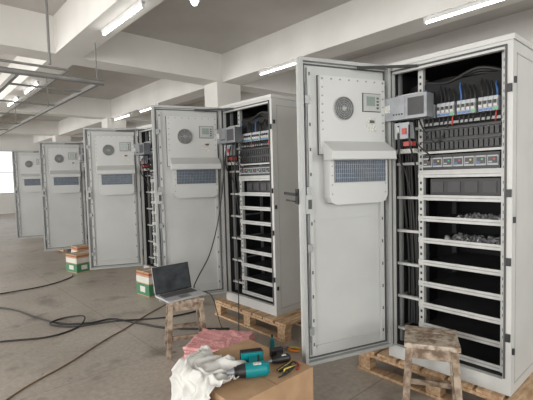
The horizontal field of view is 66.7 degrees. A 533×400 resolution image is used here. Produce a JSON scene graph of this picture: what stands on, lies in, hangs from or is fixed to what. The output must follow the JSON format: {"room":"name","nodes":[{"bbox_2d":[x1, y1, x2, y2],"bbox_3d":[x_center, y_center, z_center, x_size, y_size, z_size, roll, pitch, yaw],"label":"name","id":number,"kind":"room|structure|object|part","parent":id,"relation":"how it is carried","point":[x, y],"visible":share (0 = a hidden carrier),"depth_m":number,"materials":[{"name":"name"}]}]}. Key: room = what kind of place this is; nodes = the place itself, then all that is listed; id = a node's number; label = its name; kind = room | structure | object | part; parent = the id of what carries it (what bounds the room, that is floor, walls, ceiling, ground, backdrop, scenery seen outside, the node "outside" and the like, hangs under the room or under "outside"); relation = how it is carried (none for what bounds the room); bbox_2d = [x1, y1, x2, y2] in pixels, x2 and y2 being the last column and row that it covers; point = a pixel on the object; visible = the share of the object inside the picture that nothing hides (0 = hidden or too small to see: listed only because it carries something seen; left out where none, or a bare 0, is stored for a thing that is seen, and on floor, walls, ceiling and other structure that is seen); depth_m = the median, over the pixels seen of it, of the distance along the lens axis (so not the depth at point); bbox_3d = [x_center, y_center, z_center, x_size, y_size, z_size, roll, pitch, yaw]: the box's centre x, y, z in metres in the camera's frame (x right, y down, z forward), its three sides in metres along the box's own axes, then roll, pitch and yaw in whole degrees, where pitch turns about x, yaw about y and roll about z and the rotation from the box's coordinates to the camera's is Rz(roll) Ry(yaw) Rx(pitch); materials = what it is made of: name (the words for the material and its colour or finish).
{"room":"factory workshop","nodes":[
{"label":"factory workshop","id":0,"kind":"room"},
{"bbox_2d":[0,134,82,213],"bbox_3d":[-15.453,-1.233,18.490,14.000,4.200,0.200,-4,4,-42],"label":"wall","id":1,"kind":"structure","parent":0,"point":[9,142],"depth_m":20.64,"materials":[{"name":"paint"}]},
{"bbox_2d":[0,150,13,193],"bbox_3d":[-13.527,-1.381,20.230,2.000,2.200,0.060,-4,4,-42],"label":"window","id":2,"kind":"structure","parent":1,"relation":"in","point":[0,150],"depth_m":20.49,"materials":[{"name":"white glass"}]},
{"bbox_2d":[0,4,295,97],"bbox_3d":[-4.356,-2.632,6.092,14.000,0.600,0.500,-4,4,-42],"label":"ceiling beam","id":3,"kind":"structure","parent":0,"point":[23,33],"depth_m":7.53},
{"bbox_2d":[0,213,486,399],"bbox_3d":[-5.764,1.257,7.979,14.000,0.100,28.500,-4,4,-42],"label":"floor","id":4,"kind":"structure","parent":0,"point":[132,364],"depth_m":3.82,"materials":[{"name":"concrete"}]},
{"bbox_2d":[0,274,72,293],"bbox_3d":[-3.625,1.271,5.662,0.373,0.016,2.039,1,4,38],"label":"power cable","id":5,"kind":"object","parent":4,"relation":"on","point":[72,274],"visible":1,"depth_m":5.79,"materials":[{"name":"black rubber"}]},
{"bbox_2d":[52,135,70,141],"bbox_3d":[-9.173,-1.086,18.313,0.650,3.600,0.500,-4,4,-42],"label":"concrete column","id":6,"kind":"structure","parent":4,"relation":"on","point":[56,138],"depth_m":18.01,"materials":[{"name":"paint"}]},
{"bbox_2d":[66,251,90,272],"bbox_3d":[-3.168,1.049,6.880,0.346,0.302,0.306,1,4,36],"label":"carton","id":7,"kind":"object","parent":4,"relation":"on","point":[76,262],"visible":0.94,"depth_m":6.76,"materials":[{"name":"cardboard"}]},
{"bbox_2d":[71,244,88,252],"bbox_3d":[-3.333,1.000,7.297,0.306,0.362,0.246,2,5,45],"label":"carton","id":8,"kind":"object","parent":4,"relation":"on","point":[82,247],"visible":0.4,"depth_m":7.20,"materials":[{"name":"cardboard"}]},
{"bbox_2d":[6,304,165,399],"bbox_3d":[-1.570,1.336,3.602,0.110,0.012,2.664,-1,3,14],"label":"cable","id":9,"kind":"object","parent":4,"relation":"on","point":[164,304],"visible":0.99,"depth_m":3.41,"materials":[{"name":"black rubber"}]},
{"bbox_2d":[0,311,195,342],"bbox_3d":[-1.966,1.295,4.295,2.357,0.039,0.556,-3,4,-25],"label":"power cable","id":10,"kind":"object","parent":4,"relation":"on","point":[50,324],"visible":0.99,"depth_m":4.22,"materials":[{"name":"black rubber"}]},
{"bbox_2d":[102,118,125,127],"bbox_3d":[-5.145,-0.942,13.868,0.650,3.600,0.500,-4,4,-42],"label":"concrete column","id":11,"kind":"structure","parent":4,"relation":"on","point":[107,122],"depth_m":13.56,"materials":[{"name":"paint"}]},
{"bbox_2d":[0,307,229,329],"bbox_3d":[-2.782,1.308,4.612,4.971,0.020,0.365,-1,3,13],"label":"power cable","id":12,"kind":"object","parent":4,"relation":"on","point":[0,307],"visible":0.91,"depth_m":4.28,"materials":[{"name":"black rubber"}]},
{"bbox_2d":[136,267,154,297],"bbox_3d":[-1.530,1.081,5.369,0.306,0.322,0.256,1,4,42],"label":"carton","id":13,"kind":"object","parent":4,"relation":"on","point":[145,287],"visible":0.59,"depth_m":5.25,"materials":[{"name":"cardboard"}]},
{"bbox_2d":[165,289,205,358],"bbox_3d":[-0.721,1.082,3.593,0.358,0.482,0.357,-2,3,-17],"label":"wooden stool","id":14,"kind":"object","parent":4,"relation":"on","point":[196,303],"visible":0.56,"depth_m":3.46,"materials":[{"name":"brown wood"}]},
{"bbox_2d":[151,261,205,302],"bbox_3d":[-0.775,0.714,3.571,0.371,0.252,0.329,-4,4,-42],"label":"laptop","id":15,"kind":"object","parent":14,"relation":"on","point":[171,282],"depth_m":3.62,"materials":[{"name":"silver metal"}]},
{"bbox_2d":[203,291,222,329],"bbox_3d":[-0.170,1.064,3.482,0.889,0.491,0.155,1,4,35],"label":"cable","id":16,"kind":"object","parent":4,"relation":"on","point":[203,291],"visible":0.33,"depth_m":3.69,"materials":[{"name":"black rubber"}]},
{"bbox_2d":[182,328,255,358],"bbox_3d":[-0.364,1.208,3.197,0.510,0.244,0.503,0,3,24],"label":"wrap","id":17,"kind":"object","parent":4,"relation":"on","point":[215,339],"visible":0.3,"depth_m":3.20,"materials":[{"name":"pink plastic"}]},
{"bbox_2d":[204,81,240,107],"bbox_3d":[-0.950,-0.792,9.238,0.650,3.600,0.500,-4,4,-42],"label":"concrete column","id":18,"kind":"structure","parent":4,"relation":"on","point":[217,94],"depth_m":8.93,"materials":[{"name":"paint"}]},
{"bbox_2d":[215,297,300,342],"bbox_3d":[0.131,1.171,4.361,0.900,0.168,1.110,-4,4,-42],"label":"wooden pallet","id":19,"kind":"object","parent":4,"relation":"on","point":[284,322],"visible":0.43,"depth_m":3.97,"materials":[{"name":"brown wood"}]},
{"bbox_2d":[151,94,300,315],"bbox_3d":[-0.255,0.051,4.216,1.459,2.100,1.061,-4,4,-42],"label":"tall cabinet","id":20,"kind":"object","parent":19,"relation":"on","point":[189,143],"visible":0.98,"depth_m":4.17,"materials":[{"name":"metal"}]},
{"bbox_3d":[-0.769,0.031,4.191,0.730,1.990,0.168,-3,3,-22],"label":"door","id":21,"kind":"part","parent":20,"relation":"part of","materials":[{"name":"paint"}]},
{"bbox_2d":[193,144,226,287],"bbox_3d":[-0.586,0.117,4.005,0.110,1.372,0.635,0,4,27],"label":"cable","id":22,"kind":"object","parent":20,"relation":"attached to","point":[226,144],"visible":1,"depth_m":4.17,"materials":[{"name":"black rubber"}]},
{"bbox_2d":[234,142,238,330],"bbox_3d":[-0.277,0.362,3.896,0.054,1.865,0.369,-2,3,-8],"label":"cable","id":23,"kind":"object","parent":20,"relation":"attached to","point":[235,142],"visible":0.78,"depth_m":4.01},
{"bbox_3d":[0.014,0.014,4.313,0.706,1.970,0.720,-4,4,-42],"label":"rack frame","id":24,"kind":"part","parent":20,"relation":"part of","materials":[{"name":"metal"}]},
{"bbox_2d":[209,339,312,399],"bbox_3d":[-0.138,1.164,2.451,0.585,0.410,0.600,-4,4,-42],"label":"cardboard box","id":25,"kind":"object","parent":4,"relation":"on","point":[297,384],"depth_m":2.30,"materials":[{"name":"brown cardboard"}]},
{"bbox_2d":[169,345,246,399],"bbox_3d":[-0.344,1.069,2.356,0.426,0.289,0.386,1,4,37],"label":"cloth","id":26,"kind":"object","parent":25,"relation":"on","point":[193,377],"visible":0.95,"depth_m":2.32,"materials":[{"name":"white fabric"}]},
{"bbox_2d":[214,347,269,378],"bbox_3d":[-0.155,0.962,2.368,0.310,0.083,0.242,-2,3,-12],"label":"cordless drill","id":27,"kind":"object","parent":25,"relation":"on","point":[255,366],"visible":0.96,"depth_m":2.28,"materials":[{"name":"teal plastic"}]},
{"bbox_2d":[270,334,274,347],"bbox_3d":[0.049,1.232,3.486,0.040,0.150,0.040,-4,4,-42],"label":"bottle","id":28,"kind":"object","parent":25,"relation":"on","point":[272,343],"visible":0.85,"depth_m":3.47,"materials":[{"name":"teal plastic"}]},
{"bbox_2d":[267,346,290,363],"bbox_3d":[0.036,0.968,2.503,0.189,0.051,0.147,-3,3,-22],"label":"cordless drill","id":29,"kind":"object","parent":25,"relation":"on","point":[277,354],"visible":0.94,"depth_m":2.47,"materials":[{"name":"black plastic"}]},
{"bbox_3d":[0.123,0.977,2.377,0.216,0.042,0.100,-4,4,-42],"label":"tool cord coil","id":30,"kind":"part","parent":25,"relation":"part of","materials":[{"name":"yellow plastic"}]},
{"bbox_2d":[281,346,300,351],"bbox_3d":[0.207,1.288,3.506,0.178,0.025,0.092,0,3,19],"label":"cutter","id":31,"kind":"object","parent":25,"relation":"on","point":[290,348],"visible":0.99,"depth_m":3.51,"materials":[{"name":"orange plastic"}]},
{"bbox_2d":[402,325,462,399],"bbox_3d":[0.999,1.080,2.459,0.348,0.522,0.348,0,3,20],"label":"wooden stool","id":32,"kind":"object","parent":4,"relation":"on","point":[428,343],"visible":1,"depth_m":2.36,"materials":[{"name":"brown wood"}]},
{"bbox_2d":[357,347,532,399],"bbox_3d":[1.437,1.213,3.002,0.890,0.168,1.200,-4,4,-42],"label":"wooden pallet","id":33,"kind":"object","parent":4,"relation":"on","point":[367,362],"visible":0.31,"depth_m":2.73,"materials":[{"name":"brown wood"}]},
{"bbox_2d":[284,33,532,396],"bbox_3d":[1.046,0.101,2.733,1.523,2.100,1.114,-4,4,-42],"label":"tall cabinet","id":34,"kind":"object","parent":33,"relation":"on","point":[414,193],"visible":0.98,"depth_m":2.69,"materials":[{"name":"metal"}]},
{"bbox_3d":[0.531,0.081,2.689,0.819,1.990,0.199,-3,3,-20],"label":"door","id":35,"kind":"part","parent":34,"relation":"part of","materials":[{"name":"paint"}]},
{"bbox_3d":[1.357,0.062,2.831,0.706,1.970,0.720,-4,4,-42],"label":"rack frame","id":36,"kind":"part","parent":34,"relation":"part of","materials":[{"name":"metal"}]},
{"bbox_3d":[-4.439,1.006,9.442,0.850,0.168,1.020,-4,4,-42],"label":"wooden pallet","id":37,"kind":"object","parent":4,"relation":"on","visible":0},
{"bbox_2d":[11,150,86,238],"bbox_3d":[-4.795,-0.110,9.219,1.469,2.100,1.026,-4,4,-42],"label":"tall cabinet","id":38,"kind":"object","parent":37,"relation":"on","point":[25,163],"visible":0.24,"depth_m":9.18,"materials":[{"name":"metal"}]},
{"bbox_3d":[-5.306,-0.131,9.195,0.730,1.990,0.168,-3,4,-25],"label":"door","id":39,"kind":"part","parent":38,"relation":"part of","materials":[{"name":"paint"}]},
{"bbox_3d":[-2.861,1.062,7.701,0.850,0.168,1.020,-4,4,-42],"label":"wooden pallet","id":40,"kind":"object","parent":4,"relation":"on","visible":0},
{"bbox_2d":[38,141,142,250],"bbox_3d":[-3.220,-0.054,7.483,1.466,2.100,1.038,-4,4,-42],"label":"tall cabinet","id":41,"kind":"object","parent":40,"relation":"on","point":[62,177],"visible":0.33,"depth_m":7.48,"materials":[{"name":"metal"}]},
{"bbox_3d":[-3.732,-0.075,7.459,0.730,1.990,0.168,-3,4,-24],"label":"door","id":42,"kind":"part","parent":41,"relation":"part of","materials":[{"name":"paint"}]},
{"bbox_3d":[-1.264,1.119,5.938,0.850,0.168,1.020,-4,4,-42],"label":"wooden pallet","id":43,"kind":"object","parent":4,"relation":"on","visible":0},
{"bbox_2d":[83,124,156,269],"bbox_3d":[-1.640,0.001,5.759,1.439,2.100,1.118,-4,4,-42],"label":"tall cabinet","id":44,"kind":"object","parent":43,"relation":"on","point":[112,169],"visible":0.58,"depth_m":5.78,"materials":[{"name":"metal"}]},
{"bbox_3d":[-1.358,-0.035,5.828,0.706,1.970,0.720,-4,4,-42],"label":"rack frame","id":45,"kind":"part","parent":44,"relation":"part of","materials":[{"name":"metal"}]},
{"bbox_2d":[0,0,532,122],"bbox_3d":[-5.876,-3.060,7.737,14.000,0.150,28.500,-4,4,-42],"label":"ceiling","id":46,"kind":"structure","parent":0,"point":[217,26],"depth_m":7.22,"materials":[{"name":"paint"}]},
{"bbox_2d":[7,96,18,106],"bbox_3d":[-6.330,-2.463,10.113,0.056,0.083,1.200,-4,4,-42],"label":"ceiling lamp","id":47,"kind":"object","parent":46,"relation":"attached to","point":[15,98],"visible":0.89,"depth_m":9.98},
{"bbox_2d":[23,80,39,93],"bbox_3d":[-5.055,-2.418,8.705,0.056,0.083,1.200,-4,4,-42],"label":"ceiling lamp","id":48,"kind":"object","parent":46,"relation":"attached to","point":[36,82],"visible":0.97,"depth_m":8.68,"materials":[{"name":"white plastic"}]},
{"bbox_2d":[0,56,71,109],"bbox_3d":[-5.558,-2.775,9.217,0.420,0.600,5.750,-4,4,-42],"label":"ceiling beam","id":49,"kind":"structure","parent":46,"relation":"attached to","point":[10,91],"depth_m":8.55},
{"bbox_2d":[33,135,51,142],"bbox_3d":[-10.682,-3.240,19.913,0.500,0.600,4.000,-4,4,-42],"label":"ceiling beam","id":50,"kind":"structure","parent":46,"relation":"attached to","point":[37,138],"depth_m":20.23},
{"bbox_2d":[45,0,50,64],"bbox_3d":[-3.056,-2.421,5.657,0.036,1.040,0.036,-4,4,-42],"label":"rod","id":51,"kind":"object","parent":46,"relation":"hanging from","point":[46,1],"visible":1,"depth_m":5.65,"materials":[{"name":"grey metal"}]},
{"bbox_2d":[0,118,101,136],"bbox_3d":[-12.579,-2.926,15.167,14.000,0.600,0.500,-4,4,-42],"label":"ceiling beam","id":52,"kind":"structure","parent":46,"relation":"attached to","point":[32,127],"depth_m":17.28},
{"bbox_2d":[0,42,104,135],"bbox_3d":[-8.411,-2.040,8.687,5.400,0.640,11.740,-4,4,-42],"label":"cable tray","id":53,"kind":"object","parent":46,"relation":"attached to","point":[14,72],"visible":1,"depth_m":6.10,"materials":[{"name":"grey metal"}]},
{"bbox_2d":[0,92,150,122],"bbox_3d":[-8.552,-2.782,10.722,14.000,0.600,0.500,-4,4,-42],"label":"ceiling beam","id":54,"kind":"structure","parent":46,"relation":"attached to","point":[78,107],"depth_m":12.70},
{"bbox_2d":[58,117,101,135],"bbox_3d":[-7.158,-3.115,16.023,0.500,0.600,5.500,-4,4,-42],"label":"ceiling beam","id":55,"kind":"structure","parent":46,"relation":"attached to","point":[69,126],"depth_m":16.37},
{"bbox_2d":[53,0,163,57],"bbox_3d":[-0.020,-2.578,3.105,0.420,0.600,9.750,-4,4,-42],"label":"ceiling beam","id":56,"kind":"structure","parent":46,"relation":"attached to","point":[78,24],"depth_m":5.73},
{"bbox_2d":[114,113,130,119],"bbox_3d":[-4.631,-2.669,12.996,0.056,0.083,1.200,-4,4,-42],"label":"ceiling lamp","id":57,"kind":"object","parent":46,"relation":"attached to","point":[127,114],"visible":1,"depth_m":12.92,"materials":[{"name":"white plastic"}]},
{"bbox_2d":[101,0,145,36],"bbox_3d":[-1.849,-2.303,5.168,0.056,0.083,1.250,-4,4,-42],"label":"ceiling lamp","id":58,"kind":"object","parent":46,"relation":"attached to","point":[138,5],"visible":1,"depth_m":5.07,"materials":[{"name":"white plastic"}]},
{"bbox_2d":[139,104,159,112],"bbox_3d":[-3.356,-2.623,11.588,0.056,0.083,1.200,-4,4,-42],"label":"ceiling lamp","id":59,"kind":"object","parent":46,"relation":"attached to","point":[149,107],"visible":0.67,"depth_m":11.71,"materials":[{"name":"white plastic"}]},
{"bbox_2d":[111,79,204,118],"bbox_3d":[-3.046,-2.968,11.486,0.500,0.600,5.750,-4,4,-42],"label":"ceiling beam","id":60,"kind":"structure","parent":46,"relation":"attached to","point":[162,91],"depth_m":11.19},
{"bbox_2d":[190,0,198,5],"bbox_3d":[-0.843,-2.605,4.686,0.100,0.680,0.100,-4,4,-42],"label":"ceiling light bulb","id":61,"kind":"object","parent":46,"relation":"attached to","point":[194,2],"depth_m":4.68,"materials":[{"name":"white glass"}]},
{"bbox_2d":[259,59,295,75],"bbox_3d":[0.269,-2.494,7.588,0.056,0.083,1.200,-4,4,-42],"label":"ceiling lamp","id":62,"kind":"object","parent":46,"relation":"attached to","point":[293,62],"visible":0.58,"depth_m":7.62,"materials":[{"name":"white plastic"}]},
{"bbox_2d":[222,0,523,84],"bbox_3d":[2.492,-2.770,5.374,0.500,0.600,9.750,-4,4,-42],"label":"ceiling beam","id":63,"kind":"structure","parent":46,"relation":"attached to","point":[353,25],"depth_m":6.54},
{"bbox_2d":[423,0,502,24],"bbox_3d":[2.552,-2.412,5.069,0.056,0.083,1.200,-4,4,-42],"label":"ceiling lamp","id":64,"kind":"object","parent":46,"relation":"attached to","point":[480,3],"visible":1,"depth_m":5.16,"materials":[{"name":"white plastic"}]},
{"bbox_2d":[126,8,532,135],"bbox_3d":[-0.560,-1.292,12.611,0.200,4.200,28.900,-4,4,-42],"label":"wall","id":65,"kind":"structure","parent":0,"point":[521,23],"depth_m":7.77,"materials":[{"name":"paint"}]}
]}

